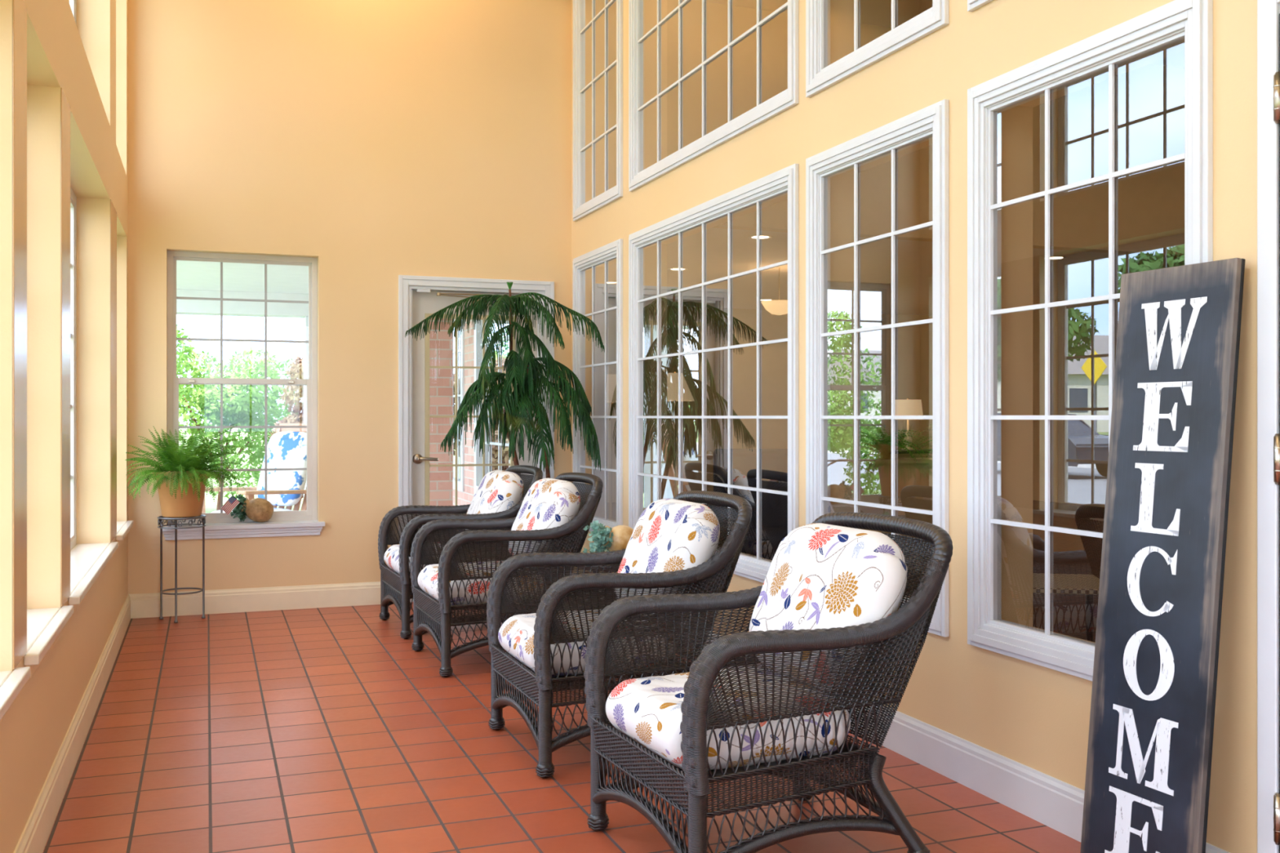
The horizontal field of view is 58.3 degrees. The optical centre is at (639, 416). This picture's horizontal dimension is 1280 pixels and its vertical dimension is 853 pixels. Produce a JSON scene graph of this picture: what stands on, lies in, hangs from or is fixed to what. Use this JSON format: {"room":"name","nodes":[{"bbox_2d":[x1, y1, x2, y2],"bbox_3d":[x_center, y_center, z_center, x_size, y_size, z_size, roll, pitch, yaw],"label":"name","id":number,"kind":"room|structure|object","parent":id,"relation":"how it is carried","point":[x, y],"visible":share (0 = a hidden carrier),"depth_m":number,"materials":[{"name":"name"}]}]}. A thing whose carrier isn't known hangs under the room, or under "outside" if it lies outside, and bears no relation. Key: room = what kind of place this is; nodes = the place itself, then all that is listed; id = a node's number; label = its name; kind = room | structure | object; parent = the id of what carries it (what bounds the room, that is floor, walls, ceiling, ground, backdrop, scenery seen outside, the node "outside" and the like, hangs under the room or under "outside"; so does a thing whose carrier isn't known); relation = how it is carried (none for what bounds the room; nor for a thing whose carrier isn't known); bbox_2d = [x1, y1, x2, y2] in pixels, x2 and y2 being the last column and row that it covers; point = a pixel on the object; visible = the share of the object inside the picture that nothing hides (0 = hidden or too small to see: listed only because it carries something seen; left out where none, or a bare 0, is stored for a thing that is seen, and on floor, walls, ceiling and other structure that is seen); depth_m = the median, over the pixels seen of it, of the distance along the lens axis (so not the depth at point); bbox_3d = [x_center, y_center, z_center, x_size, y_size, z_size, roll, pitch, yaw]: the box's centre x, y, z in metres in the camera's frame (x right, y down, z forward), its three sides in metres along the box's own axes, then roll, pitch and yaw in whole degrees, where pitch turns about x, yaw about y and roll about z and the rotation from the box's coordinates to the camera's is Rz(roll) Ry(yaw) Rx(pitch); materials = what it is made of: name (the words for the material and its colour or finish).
{"room":"sunroom","nodes":[
{"label":"sunroom","id":0,"kind":"room"},
{"bbox_2d":[0,0,128,852],"bbox_3d":[-1.346,-1.075,2.052,0.200,4.570,9.990,0,0,-21],"label":"wall","id":1,"kind":"structure","parent":0,"point":[88,59],"depth_m":3.64,"materials":[{"name":"paint"}]},
{"bbox_2d":[0,666,31,723],"bbox_3d":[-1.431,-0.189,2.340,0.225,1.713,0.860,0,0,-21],"label":"window sill","id":2,"kind":"structure","parent":1,"relation":"in","point":[11,683],"depth_m":2.61,"materials":[{"name":"wood"}]},
{"bbox_2d":[12,0,26,669],"bbox_3d":[-1.533,-0.220,2.836,0.004,1.650,0.210,0,0,-21],"label":"window","id":3,"kind":"structure","parent":1,"relation":"attached to","point":[19,7],"depth_m":2.81,"materials":[{"name":"paint"}]},
{"bbox_2d":[23,605,73,678],"bbox_3d":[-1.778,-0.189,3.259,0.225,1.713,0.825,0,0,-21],"label":"window sill","id":4,"kind":"structure","parent":1,"relation":"in","point":[45,626],"depth_m":3.27,"materials":[{"name":"wood"}]},
{"bbox_2d":[60,87,70,606],"bbox_3d":[-1.881,-0.220,3.755,0.004,1.650,0.245,0,0,-21],"label":"window","id":5,"kind":"structure","parent":1,"relation":"attached to","point":[64,105],"depth_m":3.70,"materials":[{"name":"paint"}]},
{"bbox_2d":[13,594,130,852],"bbox_3d":[-1.245,1.119,2.090,0.016,0.142,9.990,0,0,-21],"label":"baseboard","id":6,"kind":"structure","parent":1,"relation":"attached to","point":[34,837],"depth_m":3.77,"materials":[{"name":"beige paint"}]},
{"bbox_2d":[69,0,76,24],"bbox_3d":[-2.392,-2.152,4.628,0.045,1.515,1.750,0,0,-21],"label":"window","id":7,"kind":"structure","parent":1,"relation":"in","point":[73,3],"depth_m":5.40,"materials":[{"name":"plastic"}]},
{"bbox_2d":[68,186,118,614],"bbox_3d":[-2.308,-0.189,4.660,0.225,1.713,1.820,0,0,-21],"label":"window","id":8,"kind":"structure","parent":1,"relation":"in","point":[88,562],"depth_m":5.39,"materials":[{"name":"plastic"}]},
{"bbox_2d":[110,199,116,542],"bbox_3d":[-2.611,-0.220,5.687,0.004,1.650,0.385,0,0,-21],"label":"trim","id":9,"kind":"structure","parent":1,"relation":"attached to","point":[113,211],"depth_m":5.63,"materials":[{"name":"paint"}]},
{"bbox_2d":[115,520,133,547],"bbox_3d":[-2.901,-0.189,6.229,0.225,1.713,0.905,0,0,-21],"label":"window sill","id":10,"kind":"structure","parent":1,"relation":"in","point":[123,528],"depth_m":6.20,"materials":[{"name":"wood"}]},
{"bbox_2d":[152,471,210,517],"bbox_3d":[-2.688,0.449,6.729,0.320,0.269,0.320,0,0,-21],"label":"pot","id":11,"kind":"object","parent":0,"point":[188,506],"depth_m":6.62,"materials":[{"name":"ceramic"}]},
{"bbox_2d":[176,260,308,318],"bbox_3d":[-3.040,-1.260,9.940,3.340,0.340,5.655,0,0,-21],"label":"ceiling","id":12,"kind":"structure","parent":0,"point":[193,278],"depth_m":11.92,"materials":[{"name":"paint"}]},
{"bbox_2d":[128,0,571,594],"bbox_3d":[-1.860,-1.075,7.277,2.934,4.570,0.150,0,0,-21],"label":"wall","id":13,"kind":"structure","parent":0,"point":[376,141],"depth_m":7.19,"materials":[{"name":"paint"}]},
{"bbox_2d":[162,250,324,540],"bbox_3d":[-2.425,-0.132,7.025,0.944,1.737,0.173,0,0,-21],"label":"window","id":14,"kind":"structure","parent":13,"relation":"in","point":[294,523],"depth_m":7.06,"materials":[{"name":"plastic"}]},
{"bbox_2d":[176,262,308,378],"bbox_3d":[-2.449,-0.580,7.089,0.776,0.740,0.007,0,0,-21],"label":"grille","id":15,"kind":"object","parent":14,"relation":"attached to","point":[298,264],"depth_m":7.10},
{"bbox_2d":[178,383,306,512],"bbox_3d":[-2.442,0.195,7.071,0.756,0.800,0.007,0,0,-21],"label":"grille","id":16,"kind":"object","parent":14,"relation":"attached to","point":[221,427],"depth_m":7.10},
{"bbox_2d":[230,493,274,522],"bbox_3d":[-2.383,0.562,7.032,0.266,0.175,0.162,0,0,-9],"label":"ornament","id":17,"kind":"object","parent":14,"relation":"on","point":[257,509],"visible":1,"depth_m":6.99,"materials":[{"name":"ceramic"}]},
{"bbox_2d":[220,494,245,515],"bbox_3d":[-2.459,0.534,6.937,0.148,0.124,0.009,0,0,-33],"label":"flag","id":18,"kind":"object","parent":17,"relation":"in","point":[230,504],"visible":0.98,"depth_m":6.93,"materials":[{"name":"fabric"}]},
{"bbox_2d":[230,493,248,521],"bbox_3d":[-2.454,0.561,7.014,0.142,0.172,0.123,0,0,26],"label":"greenery","id":19,"kind":"object","parent":17,"relation":"on","point":[243,511],"depth_m":6.99,"materials":[{"name":"green plant"}]},
{"bbox_2d":[241,497,274,522],"bbox_3d":[-2.344,0.574,7.032,0.190,0.151,0.149,0,0,-9],"label":"jar","id":20,"kind":"object","parent":17,"relation":"on","point":[257,509],"depth_m":6.98,"materials":[{"name":"ceramic"}]},
{"bbox_2d":[128,582,393,618],"bbox_3d":[-2.282,1.119,7.029,1.569,0.142,0.016,0,0,-21],"label":"baseboard","id":21,"kind":"structure","parent":13,"relation":"attached to","point":[334,595],"depth_m":7.01,"materials":[{"name":"beige paint"}]},
{"bbox_2d":[398,275,554,602],"bbox_3d":[-1.081,0.143,7.554,1.030,2.091,0.181,0,0,-21],"label":"door","id":22,"kind":"structure","parent":13,"relation":"in","point":[417,301],"depth_m":7.44,"materials":[{"name":"white paint"}]},
{"bbox_2d":[429,319,510,514],"bbox_3d":[-1.121,0.163,7.563,0.550,1.615,0.015,0,0,-21],"label":"grille","id":23,"kind":"object","parent":22,"relation":"attached to","point":[483,464],"depth_m":7.53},
{"bbox_2d":[453,319,474,506],"bbox_3d":[-1.716,-1.150,11.400,0.150,4.720,7.459,0,0,-21],"label":"wall","id":24,"kind":"structure","parent":0,"point":[465,497],"depth_m":10.98,"materials":[{"name":"brick"}]},
{"bbox_2d":[453,319,464,491],"bbox_3d":[-1.972,-0.210,11.923,0.080,1.880,1.580,0,0,-21],"label":"window","id":25,"kind":"structure","parent":24,"relation":"in","point":[460,341],"depth_m":11.53,"materials":[{"name":"white paint"}]},
{"bbox_2d":[474,320,509,494],"bbox_3d":[-1.230,-0.210,9.958,0.080,1.880,1.580,0,0,-21],"label":"window","id":26,"kind":"structure","parent":24,"relation":"in","point":[495,455],"depth_m":10.31,"materials":[{"name":"clear glass"}]},
{"bbox_2d":[43,597,1080,852],"bbox_3d":[-0.041,1.220,2.465,2.934,0.060,10.140,0,0,-21],"label":"floor","id":27,"kind":"structure","parent":0,"point":[323,730],"depth_m":3.87,"materials":[{"name":"tile"}]},
{"bbox_2d":[157,514,206,623],"bbox_3d":[-2.688,0.887,6.729,0.268,0.606,0.268,0,0,-21],"label":"plant stand","id":28,"kind":"object","parent":27,"relation":"on","point":[202,517],"visible":0.96,"depth_m":6.72,"materials":[{"name":"grey metal"}]},
{"bbox_2d":[125,424,251,517],"bbox_3d":[-2.608,0.315,6.646,0.678,0.536,0.532,0,0,-21],"label":"potted fern","id":29,"kind":"object","parent":28,"relation":"on","point":[181,478],"visible":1,"depth_m":6.62,"materials":[{"name":"green plant"}]},
{"bbox_2d":[377,465,542,639],"bbox_3d":[-1.016,0.739,6.570,0.849,0.901,0.710,0,0,-23],"label":"wicker armchair","id":30,"kind":"object","parent":27,"relation":"on","point":[500,494],"visible":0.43,"depth_m":6.46,"materials":[{"name":"wicker"}]},
{"bbox_2d":[383,542,493,577],"bbox_3d":[-1.147,0.812,6.514,0.544,0.162,0.524,0,0,-23],"label":"seat cushion","id":31,"kind":"object","parent":30,"relation":"on","point":[391,557],"depth_m":6.43,"materials":[{"name":"fabric"}]},
{"bbox_2d":[466,470,524,546],"bbox_3d":[-0.852,0.530,6.639,0.277,0.427,0.560,0,0,-23],"label":"cushion","id":32,"kind":"object","parent":30,"relation":"on","point":[499,491],"depth_m":6.47,"materials":[{"name":"fabric"}]},
{"bbox_2d":[404,281,604,577],"bbox_3d":[-0.874,0.176,7.048,1.129,2.025,0.835,0,0,-27],"label":"palm tree","id":33,"kind":"object","parent":27,"relation":"on","point":[517,406],"visible":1,"depth_m":6.95,"materials":[{"name":"green plant"}]},
{"bbox_2d":[409,472,603,677],"bbox_3d":[-0.648,0.739,5.675,0.849,0.901,0.710,0,0,-23],"label":"wicker armchair","id":34,"kind":"object","parent":27,"relation":"on","point":[548,519],"visible":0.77,"depth_m":5.46,"materials":[{"name":"wicker"}]},
{"bbox_2d":[417,560,545,605],"bbox_3d":[-0.780,0.812,5.620,0.544,0.163,0.524,0,0,-23],"label":"seat cushion","id":35,"kind":"object","parent":34,"relation":"on","point":[427,577],"depth_m":5.41,"materials":[{"name":"fabric"}]},
{"bbox_2d":[508,478,580,567],"bbox_3d":[-0.485,0.530,5.743,0.276,0.427,0.560,0,0,-23],"label":"cushion","id":36,"kind":"object","parent":34,"relation":"on","point":[548,503],"depth_m":5.55,"materials":[{"name":"fabric"}]},
{"bbox_2d":[578,564,639,678],"bbox_3d":[-0.085,0.906,5.035,0.424,0.563,0.424,0,0,-21],"label":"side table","id":37,"kind":"object","parent":27,"relation":"on","point":[613,564],"visible":0.02,"depth_m":4.85,"materials":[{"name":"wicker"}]},
{"bbox_2d":[582,520,633,552],"bbox_3d":[-0.121,0.537,5.000,0.264,0.173,0.160,0,0,-29],"label":"jar","id":38,"kind":"object","parent":37,"relation":"on","point":[615,538],"visible":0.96,"depth_m":4.95,"materials":[{"name":"beige ceramic"}]},
{"bbox_2d":[582,520,613,552],"bbox_3d":[-0.181,0.536,4.959,0.141,0.171,0.121,0,0,6],"label":"greenery","id":39,"kind":"object","parent":38,"relation":"on","point":[603,539],"depth_m":4.95,"materials":[{"name":"green plant"}]},
{"bbox_2d":[486,490,751,777],"bbox_3d":[-0.068,0.739,4.211,0.849,0.901,0.710,0,0,-22],"label":"wicker armchair","id":40,"kind":"object","parent":27,"relation":"on","point":[671,548],"visible":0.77,"depth_m":4.03,"materials":[{"name":"wicker"}]},
{"bbox_2d":[497,609,673,676],"bbox_3d":[-0.201,0.812,4.158,0.544,0.164,0.524,0,0,-22],"label":"seat cushion","id":41,"kind":"object","parent":40,"relation":"on","point":[516,635],"depth_m":3.98,"materials":[{"name":"fabric"}]},
{"bbox_2d":[617,498,719,619],"bbox_3d":[0.096,0.530,4.277,0.275,0.427,0.560,0,0,-22],"label":"cushion","id":42,"kind":"object","parent":40,"relation":"on","point":[670,535],"depth_m":4.13,"materials":[{"name":"fabric"}]},
{"bbox_2d":[583,511,952,852],"bbox_3d":[0.362,0.739,3.179,0.849,0.901,0.710,0,0,-25],"label":"wicker armchair","id":43,"kind":"object","parent":27,"relation":"on","point":[824,617],"visible":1,"depth_m":2.99,"materials":[{"name":"wicker"}]},
{"bbox_2d":[605,667,850,770],"bbox_3d":[0.232,0.812,3.119,0.544,0.163,0.524,0,0,-25],"label":"seat cushion","id":44,"kind":"object","parent":43,"relation":"on","point":[646,714],"depth_m":2.94,"materials":[{"name":"fabric"}]},
{"bbox_2d":[749,523,907,692],"bbox_3d":[0.523,0.530,3.252,0.276,0.427,0.560,0,0,-25],"label":"cushion","id":45,"kind":"object","parent":43,"relation":"on","point":[820,575],"depth_m":3.11,"materials":[{"name":"fabric"}]},
{"bbox_2d":[1080,257,1244,852],"bbox_3d":[1.268,0.405,2.807,0.174,1.552,0.346,0,0,-24],"label":"board","id":46,"kind":"object","parent":27,"relation":"on","point":[1157,646],"visible":1,"depth_m":2.78,"materials":[{"name":"black wood"}]},
{"bbox_2d":[688,306,932,491],"bbox_3d":[0.985,-1.075,16.488,8.800,4.570,0.150,0,0,-21],"label":"wall","id":47,"kind":"structure","parent":0,"point":[913,344],"depth_m":16.74,"materials":[{"name":"beige paint"}]},
{"bbox_2d":[858,457,932,574],"bbox_3d":[2.207,0.755,8.798,1.510,0.870,0.260,0,0,-21],"label":"window","id":48,"kind":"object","parent":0,"point":[913,481],"visible":0.18,"depth_m":8.59,"materials":[{"name":"clear glass"}]},
{"bbox_2d":[858,424,926,464],"bbox_3d":[1.813,0.206,8.651,0.652,0.294,0.700,0,0,-21],"label":"leafy plant","id":49,"kind":"object","parent":48,"relation":"on","point":[881,451],"visible":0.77,"depth_m":8.58,"materials":[{"name":"green plant"}]},
{"bbox_2d":[918,424,932,457],"bbox_3d":[2.515,0.206,8.916,0.652,0.294,0.700,0,0,-21],"label":"leafy plant","id":50,"kind":"object","parent":48,"relation":"on","point":[930,424],"visible":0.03,"depth_m":8.98,"materials":[{"name":"green plant"}]},
{"bbox_2d":[698,500,1104,642],"bbox_3d":[3.875,1.220,8.841,8.500,0.059,16.200,0,0,-21],"label":"floor","id":51,"kind":"structure","parent":0,"point":[1069,553],"depth_m":9.66,"materials":[{"name":"carpet"}]},
{"bbox_2d":[688,389,694,400],"bbox_3d":[0.427,0.312,14.005,0.480,1.755,0.480,0,0,-21],"label":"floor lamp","id":52,"kind":"object","parent":51,"relation":"on","point":[691,397],"visible":0.02,"depth_m":13.91,"materials":[{"name":"beige fabric"}]},
{"bbox_2d":[699,448,787,559],"bbox_3d":[0.800,0.704,7.416,0.840,0.972,0.795,0,0,-1],"label":"lounge chair","id":53,"kind":"object","parent":51,"relation":"on","point":[773,463],"visible":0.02,"depth_m":7.61,"materials":[{"name":"fabric"}]},
{"bbox_2d":[722,527,787,553],"bbox_3d":[0.801,0.787,7.298,0.540,0.115,0.560,0,0,-1],"label":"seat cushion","id":54,"kind":"object","parent":53,"relation":"on","point":[770,538],"depth_m":7.03,"materials":[{"name":"black fabric"}]},
{"bbox_2d":[859,448,932,458],"bbox_3d":[3.521,0.815,15.068,1.200,0.750,0.440,0,0,-21],"label":"console table","id":55,"kind":"object","parent":51,"relation":"on","point":[925,451],"visible":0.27,"depth_m":14.91,"materials":[{"name":"brown wood"}]},
{"bbox_2d":[895,397,923,449],"bbox_3d":[3.521,0.092,15.068,0.400,0.695,0.400,0,0,-21],"label":"table lamp","id":56,"kind":"object","parent":55,"relation":"on","point":[908,406],"visible":0.65,"depth_m":14.92,"materials":[{"name":"fabric"}]},
{"bbox_2d":[1032,573,1099,641],"bbox_3d":[1.801,0.722,5.146,0.546,0.936,0.526,0,0,9],"label":"cane chair","id":57,"kind":"object","parent":51,"relation":"on","point":[1060,584],"visible":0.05,"depth_m":5.10,"materials":[{"name":"brown wicker"}]},
{"bbox_2d":[571,0,1257,852],"bbox_3d":[1.372,-1.075,3.159,0.200,4.570,10.140,0,0,-21],"label":"wall","id":58,"kind":"structure","parent":0,"point":[1036,717],"depth_m":3.69,"materials":[{"name":"paint"}]},
{"bbox_2d":[573,238,622,532],"bbox_3d":[-0.254,-0.160,7.211,0.076,1.780,0.930,0,0,-21],"label":"window","id":59,"kind":"structure","parent":58,"relation":"in","point":[597,273],"depth_m":7.10,"materials":[{"name":"white paint"}]},
{"bbox_2d":[580,261,616,519],"bbox_3d":[-0.257,-0.160,7.210,0.009,1.608,0.758,0,0,-21],"label":"grille","id":60,"kind":"object","parent":59,"relation":"attached to","point":[597,278],"depth_m":7.17,"materials":[{"name":"white paint"}]},
{"bbox_2d":[573,0,622,221],"bbox_3d":[-0.254,-2.185,7.211,0.076,1.770,0.930,0,0,-21],"label":"window","id":61,"kind":"structure","parent":58,"relation":"in","point":[597,24],"depth_m":7.25,"materials":[{"name":"white paint"}]},
{"bbox_2d":[580,0,616,199],"bbox_3d":[-0.257,-2.185,7.210,0.009,1.598,0.758,0,0,-21],"label":"grille","id":62,"kind":"object","parent":61,"relation":"attached to","point":[597,17],"depth_m":7.25,"materials":[{"name":"white paint"}]},
{"bbox_2d":[628,163,798,582],"bbox_3d":[0.317,-0.160,5.700,0.076,1.780,2.000,0,0,-21],"label":"window","id":63,"kind":"structure","parent":58,"relation":"in","point":[661,253],"depth_m":6.02,"materials":[{"name":"white paint"}]},
{"bbox_2d":[628,0,798,191],"bbox_3d":[0.317,-2.185,5.700,0.076,1.770,2.000,0,0,-21],"label":"window","id":64,"kind":"structure","parent":58,"relation":"in","point":[671,42],"depth_m":6.02,"materials":[{"name":"white paint"}]},
{"bbox_2d":[805,98,949,637],"bbox_3d":[0.869,-0.160,4.241,0.076,1.780,0.940,0,0,-21],"label":"window","id":65,"kind":"structure","parent":58,"relation":"in","point":[931,122],"depth_m":4.27,"materials":[{"name":"white paint"}]},
{"bbox_2d":[821,148,932,541],"bbox_3d":[0.865,-0.160,4.240,0.009,1.608,0.768,0,0,-21],"label":"grille","id":66,"kind":"object","parent":65,"relation":"attached to","point":[871,154],"depth_m":4.35,"materials":[{"name":"white paint"}]},
{"bbox_2d":[805,0,949,97],"bbox_3d":[0.869,-2.185,4.241,0.076,1.770,0.940,0,0,-21],"label":"window","id":67,"kind":"structure","parent":58,"relation":"in","point":[820,75],"depth_m":4.36,"materials":[{"name":"white paint"}]},
{"bbox_2d":[853,0,895,50],"bbox_3d":[0.865,-2.185,4.240,0.009,1.598,0.768,0,0,-21],"label":"grille","id":68,"kind":"object","parent":67,"relation":"attached to","point":[855,2],"depth_m":4.25,"materials":[{"name":"white paint"}]},
{"bbox_2d":[571,572,1230,852],"bbox_3d":[0.487,1.119,5.195,0.016,0.142,5.405,0,0,-21],"label":"baseboard","id":69,"kind":"structure","parent":58,"relation":"attached to","point":[1056,804],"depth_m":3.57,"materials":[{"name":"white paint"}]},
{"bbox_2d":[967,0,993,11],"bbox_3d":[1.244,-2.185,3.247,0.076,1.770,0.945,0,0,-21],"label":"window","id":70,"kind":"structure","parent":58,"relation":"in","point":[972,5],"depth_m":3.64,"materials":[{"name":"white paint"}]},
{"bbox_2d":[967,0,1213,681],"bbox_3d":[1.244,-0.160,3.247,0.076,1.780,0.945,0,0,-21],"label":"window","id":71,"kind":"structure","parent":58,"relation":"in","point":[1175,22],"depth_m":3.39,"materials":[{"name":"white paint"}]},
{"bbox_2d":[990,63,1184,635],"bbox_3d":[1.241,-0.160,3.246,0.009,1.608,0.773,0,0,-21],"label":"grille","id":72,"kind":"object","parent":71,"relation":"attached to","point":[1085,70],"depth_m":3.37,"materials":[{"name":"white paint"}]},
{"bbox_2d":[1257,0,1279,852],"bbox_3d":[1.722,0.095,2.188,0.230,2.189,1.092,0,0,-21],"label":"door","id":73,"kind":"structure","parent":58,"relation":"in","point":[1268,11],"depth_m":2.63,"materials":[{"name":"white paint"}]},
{"bbox_2d":[691,227,1184,315],"bbox_3d":[2.134,-1.610,13.448,8.500,0.100,6.350,0,0,-21],"label":"ceiling","id":74,"kind":"structure","parent":0,"point":[1082,274],"depth_m":12.40,"materials":[{"name":"paint"}]},
{"bbox_2d":[748,235,772,239],"bbox_3d":[1.046,-1.557,9.963,0.210,0.006,0.210,0,0,-21],"label":"recessed light","id":75,"kind":"object","parent":74,"relation":"in","point":[761,237],"visible":0.89,"depth_m":9.95,"materials":[{"name":"white paint"}]},
{"bbox_2d":[759,298,773,301],"bbox_3d":[1.687,-1.557,15.337,0.210,0.006,0.210,0,0,-21],"label":"recessed light","id":76,"kind":"object","parent":74,"relation":"in","point":[764,300],"visible":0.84,"depth_m":15.32,"materials":[{"name":"white paint"}]},
{"bbox_2d":[761,267,787,315],"bbox_3d":[1.456,-1.309,11.989,0.380,0.500,0.380,0,0,-21],"label":"pendant lamp","id":77,"kind":"object","parent":74,"relation":"hanging from","point":[779,307],"visible":0.76,"depth_m":11.88,"materials":[{"name":"beige glass"}]},
{"bbox_2d":[1044,256,1066,259],"bbox_3d":[4.080,-1.557,11.270,0.210,0.006,0.210,0,0,-21],"label":"recessed light","id":78,"kind":"object","parent":74,"relation":"in","point":[1051,257],"visible":0.78,"depth_m":11.24,"materials":[{"name":"white paint"}]},
{"bbox_2d":[704,4,1184,257],"bbox_3d":[3.283,-2.460,10.408,8.500,1.800,0.150,0,0,-21],"label":"wall","id":79,"kind":"structure","parent":0,"point":[1149,99],"depth_m":10.58,"materials":[{"name":"beige paint"}]},
{"bbox_2d":[720,0,1184,68],"bbox_3d":[3.945,-3.435,8.867,8.650,0.150,16.500,0,0,-21],"label":"ceiling","id":80,"kind":"structure","parent":0,"point":[873,12],"depth_m":9.48,"materials":[{"name":"paint"}]},
{"bbox_2d":[1032,298,1119,507],"bbox_3d":[7.921,-1.075,10.370,0.150,4.570,16.200,0,0,-21],"label":"wall","id":81,"kind":"structure","parent":0,"point":[1079,332],"depth_m":15.58,"materials":[{"name":"beige paint"}]},
{"bbox_3d":[-2.918,1.250,9.986,3.000,0.080,5.655,0,0,-21],"label":"floor","id":82,"kind":"structure","parent":0,"visible":0},
{"bbox_2d":[201,422,306,513],"bbox_3d":[-2.912,0.635,8.886,0.719,1.160,1.110,0,0,33],"label":"rocking chair","id":83,"kind":"object","parent":82,"relation":"on","point":[286,448],"visible":0.34,"depth_m":8.96,"materials":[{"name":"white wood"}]},
{"bbox_2d":[211,507,292,512],"bbox_3d":[-2.973,0.755,8.793,0.500,0.090,0.520,0,0,33],"label":"seat cushion","id":84,"kind":"object","parent":83,"relation":"on","point":[275,508],"depth_m":8.77,"materials":[{"name":"white fabric"}]},
{"bbox_2d":[257,431,306,506],"bbox_3d":[-2.803,0.410,9.053,0.500,0.582,0.235,0,0,33],"label":"cushion","id":85,"kind":"object","parent":83,"relation":"on","point":[285,450],"depth_m":8.97,"materials":[{"name":"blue fabric"}]},
{"bbox_2d":[303,315,308,496],"bbox_3d":[-3.530,0.060,12.595,0.300,2.299,0.300,0,0,-21],"label":"porch column","id":86,"kind":"structure","parent":82,"relation":"on","point":[306,317],"depth_m":12.41,"materials":[{"name":"white paint"}]},
{"bbox_2d":[429,318,453,506],"bbox_3d":[-1.637,-0.059,9.227,0.220,2.539,0.220,0,0,-21],"label":"porch column","id":87,"kind":"structure","parent":82,"relation":"on","point":[441,345],"depth_m":9.13,"materials":[{"name":"brick"}]},
{"label":"outside","id":88,"kind":"structure","parent":0,"visible":0},
{"bbox_2d":[178,427,303,513],"bbox_3d":[14.287,1.310,42.815,63.000,0.001,250.000,0,0,-21],"label":"ground","id":89,"kind":"structure","parent":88,"point":[211,506],"depth_m":22.93,"materials":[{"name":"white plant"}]},
{"bbox_2d":[176,324,186,355],"bbox_3d":[-9.489,-0.352,18.949,2.947,3.430,3.963,0,0,19],"label":"shrub","id":90,"kind":"object","parent":89,"relation":"on","point":[180,346],"visible":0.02,"depth_m":20.20,"materials":[{"name":"green plant"}]},
{"bbox_2d":[176,326,303,510],"bbox_3d":[-5.662,0.051,15.382,2.667,2.623,2.747,0,0,-21],"label":"tree","id":91,"kind":"object","parent":89,"relation":"on","point":[238,407],"visible":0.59,"depth_m":14.99,"materials":[{"name":"green plant"}]},
{"bbox_2d":[269,355,303,497],"bbox_3d":[-3.835,0.288,14.111,1.504,2.148,1.418,0,0,-3],"label":"shrub","id":92,"kind":"object","parent":89,"relation":"on","point":[295,418],"visible":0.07,"depth_m":13.92,"materials":[{"name":"pink plant"}]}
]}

